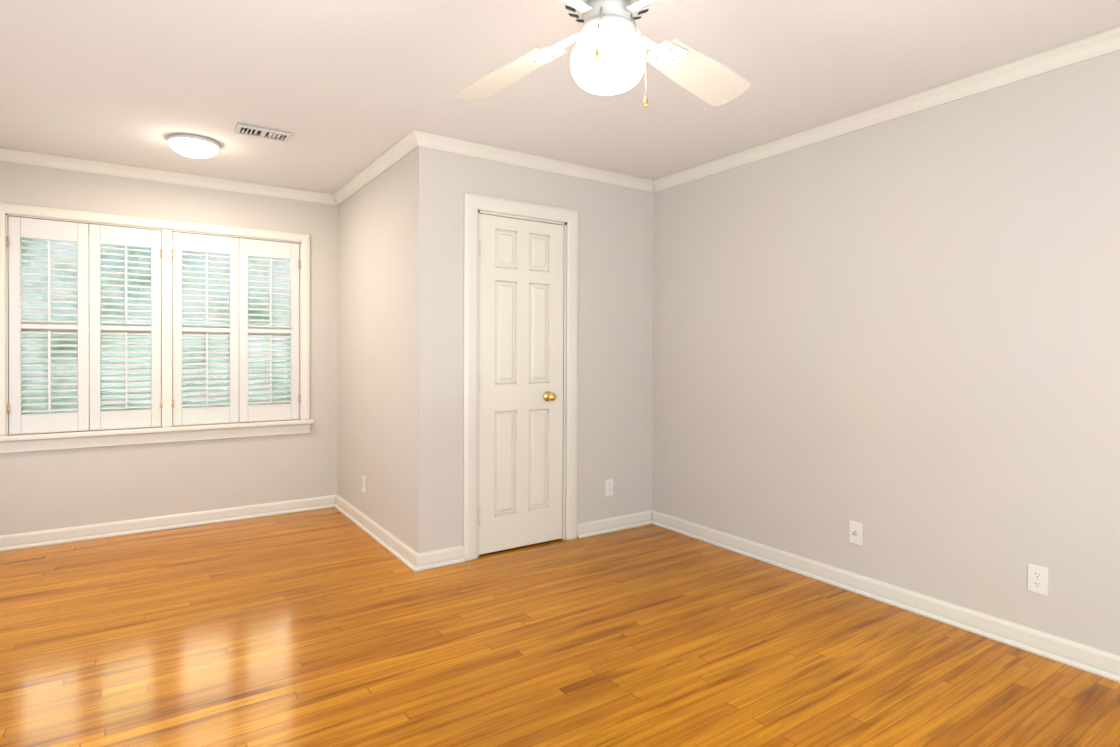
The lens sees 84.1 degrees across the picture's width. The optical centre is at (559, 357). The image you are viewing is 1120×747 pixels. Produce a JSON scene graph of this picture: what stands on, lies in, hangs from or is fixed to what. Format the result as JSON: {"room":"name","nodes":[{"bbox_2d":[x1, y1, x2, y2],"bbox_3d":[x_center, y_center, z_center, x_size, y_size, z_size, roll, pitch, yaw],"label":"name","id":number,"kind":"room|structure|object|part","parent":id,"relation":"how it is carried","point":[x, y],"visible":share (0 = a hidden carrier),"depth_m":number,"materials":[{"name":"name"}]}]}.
{"room":"empty bedroom","nodes":[
{"label":"empty bedroom","id":0,"kind":"room"},
{"bbox_2d":[0,161,335,534],"bbox_3d":[-2.040,-0.047,4.853,4.110,2.465,0.150,0,1,-34],"label":"wall","id":1,"kind":"structure","parent":0,"point":[61,488],"depth_m":4.35,"materials":[{"name":"paint"}]},
{"bbox_2d":[0,202,313,452],"bbox_3d":[-2.736,-0.183,4.351,1.883,1.539,0.200,0,1,-34],"label":"window","id":2,"kind":"structure","parent":1,"relation":"in","point":[166,431],"depth_m":4.29,"materials":[{"name":"wood"}]},
{"bbox_2d":[7,216,299,434],"bbox_3d":[-2.711,-0.198,4.314,1.700,1.354,0.072,0,1,-34],"label":"window shutters","id":3,"kind":"object","parent":2,"relation":"attached to","point":[89,239],"visible":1,"depth_m":4.23,"materials":[{"name":"wood"}]},
{"bbox_3d":[-2.765,-0.199,4.394,1.695,1.360,0.035,0,1,-34],"label":"window sash","id":4,"kind":"part","parent":2,"relation":"part of","materials":[{"name":"white wood"}]},
{"bbox_2d":[0,495,331,551],"bbox_3d":[-2.706,1.141,4.307,2.270,0.092,0.032,0,1,-34],"label":"baseboard","id":5,"kind":"structure","parent":1,"relation":"attached to","point":[142,525],"depth_m":4.26,"materials":[{"name":"wood"}]},
{"bbox_2d":[0,147,331,204],"bbox_3d":[-2.689,-1.242,4.275,2.270,0.071,0.055,0,1,-34],"label":"crown molding","id":6,"kind":"structure","parent":1,"relation":"attached to","point":[6,154],"depth_m":4.23,"materials":[{"name":"wood"}]},
{"bbox_2d":[336,155,407,542],"bbox_3d":[-1.267,-0.039,4.308,0.120,2.465,1.560,0,1,-34],"label":"wall","id":7,"kind":"structure","parent":0,"point":[372,223],"depth_m":4.17,"materials":[{"name":"paint"}]},
{"bbox_2d":[362,475,365,492],"bbox_3d":[-1.380,0.890,4.363,0.009,0.115,0.070,0,1,-34],"label":"electrical outlet","id":8,"kind":"object","parent":7,"relation":"attached to","point":[364,484],"visible":1,"depth_m":4.35,"materials":[{"name":"white plastic"}]},
{"bbox_2d":[332,136,413,204],"bbox_3d":[-1.292,-1.235,4.186,0.055,0.071,1.650,0,1,-34],"label":"crown molding","id":9,"kind":"structure","parent":7,"relation":"attached to","point":[396,152],"depth_m":4.11,"materials":[{"name":"wood"}]},
{"bbox_2d":[332,494,423,571],"bbox_3d":[-1.278,1.148,4.193,0.032,0.092,1.702,0,1,-34],"label":"baseboard","id":10,"kind":"structure","parent":7,"relation":"attached to","point":[414,560],"depth_m":3.99,"materials":[{"name":"wood"}]},
{"bbox_2d":[404,146,651,552],"bbox_3d":[-0.097,-0.032,4.061,1.780,2.465,0.120,0,1,-34],"label":"wall","id":11,"kind":"structure","parent":0,"point":[615,267],"depth_m":4.00,"materials":[{"name":"paint"}]},
{"bbox_2d":[463,192,578,560],"bbox_3d":[-0.258,0.114,3.942,0.826,2.173,0.141,0,1,-34],"label":"door frame","id":12,"kind":"structure","parent":11,"relation":"attached to","point":[476,206],"depth_m":3.76,"materials":[{"name":"wood"}]},
{"bbox_2d":[479,214,563,554],"bbox_3d":[-0.225,0.163,3.888,0.616,2.053,0.108,0,1,-34],"label":"door","id":13,"kind":"structure","parent":11,"relation":"in","point":[521,387],"depth_m":3.89,"materials":[{"name":"wood"}]},
{"bbox_2d":[404,129,651,191],"bbox_3d":[-0.091,-1.228,3.945,1.775,0.071,0.055,0,1,-34],"label":"crown molding","id":14,"kind":"structure","parent":11,"relation":"attached to","point":[415,138],"depth_m":3.84,"materials":[{"name":"wood"}]},
{"bbox_2d":[605,479,612,495],"bbox_3d":[0.341,0.898,4.291,0.070,0.115,0.009,0,1,-34],"label":"electrical outlet","id":15,"kind":"object","parent":11,"relation":"attached to","point":[608,487],"visible":1,"depth_m":4.29,"materials":[{"name":"white plastic"}]},
{"bbox_2d":[577,510,651,538],"bbox_3d":[0.372,1.154,4.301,0.617,0.092,0.032,0,1,-34],"label":"baseboard","id":16,"kind":"structure","parent":11,"relation":"attached to","point":[611,524],"depth_m":4.30,"materials":[{"name":"wood"}]},
{"bbox_2d":[0,507,1119,746],"bbox_3d":[-0.347,1.265,2.356,4.410,0.100,6.210,0,1,-34],"label":"floor","id":17,"kind":"structure","parent":0,"point":[328,627],"depth_m":2.54,"materials":[{"name":"brown wood"}]},
{"bbox_2d":[0,0,1119,193],"bbox_3d":[-0.336,-1.300,2.332,4.410,0.100,6.210,0,1,-34],"label":"ceiling","id":18,"kind":"structure","parent":0,"point":[343,92],"depth_m":2.74,"materials":[{"name":"paint"}]},
{"bbox_2d":[167,133,219,158],"bbox_3d":[-2.150,-1.224,3.648,0.272,0.091,0.272,0,1,-34],"label":"flush-mount light","id":19,"kind":"object","parent":18,"relation":"attached to","point":[194,146],"visible":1,"depth_m":3.57,"materials":[{"name":"white glass"}]},
{"bbox_2d":[234,123,291,142],"bbox_3d":[-1.663,-1.256,3.482,0.275,0.020,0.155,0,1,-34],"label":"ceiling vent","id":20,"kind":"object","parent":18,"relation":"in","point":[259,132],"visible":1,"depth_m":3.47,"materials":[{"name":"silver metal"}]},
{"bbox_2d":[454,0,750,106],"bbox_3d":[0.129,-0.949,1.666,0.986,0.585,0.986,0,1,2],"label":"fan","id":21,"kind":"object","parent":18,"relation":"hanging from","point":[609,56],"visible":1,"depth_m":1.69,"materials":[{"name":"white wood"}]},
{"bbox_2d":[652,50,1119,654],"bbox_3d":[1.422,-0.021,3.538,0.150,2.465,6.210,0,1,-34],"label":"wall","id":22,"kind":"structure","parent":0,"point":[898,338],"depth_m":2.96,"materials":[{"name":"paint"}]},
{"bbox_2d":[849,521,862,545],"bbox_3d":[1.534,0.913,3.226,0.017,0.115,0.070,0,1,-34],"label":"wall jack","id":23,"kind":"object","parent":22,"relation":"attached to","point":[855,532],"visible":1,"depth_m":3.23,"materials":[{"name":"white plastic"}]},
{"bbox_2d":[652,510,1119,682],"bbox_3d":[1.827,1.174,2.781,0.032,0.092,4.180,0,1,-34],"label":"baseboard","id":24,"kind":"structure","parent":22,"relation":"attached to","point":[1090,659],"depth_m":2.94,"materials":[{"name":"wood"}]},
{"bbox_2d":[652,25,1119,192],"bbox_3d":[1.827,-1.209,2.753,0.055,0.071,4.180,0,1,-34],"label":"crown molding","id":25,"kind":"structure","parent":22,"relation":"attached to","point":[1104,42],"depth_m":2.93,"materials":[{"name":"wood"}]},
{"bbox_2d":[1028,563,1047,595],"bbox_3d":[1.980,0.921,2.574,0.009,0.115,0.070,0,1,-34],"label":"electrical outlet","id":26,"kind":"object","parent":22,"relation":"attached to","point":[1038,579],"visible":1,"depth_m":2.57,"materials":[{"name":"white plastic"}]},
{"label":"outside","id":27,"kind":"structure","parent":0,"visible":0},
{"bbox_2d":[21,238,289,418],"bbox_3d":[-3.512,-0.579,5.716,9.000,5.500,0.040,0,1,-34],"label":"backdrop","id":28,"kind":"structure","parent":27,"point":[31,251],"depth_m":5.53,"materials":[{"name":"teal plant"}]}
]}

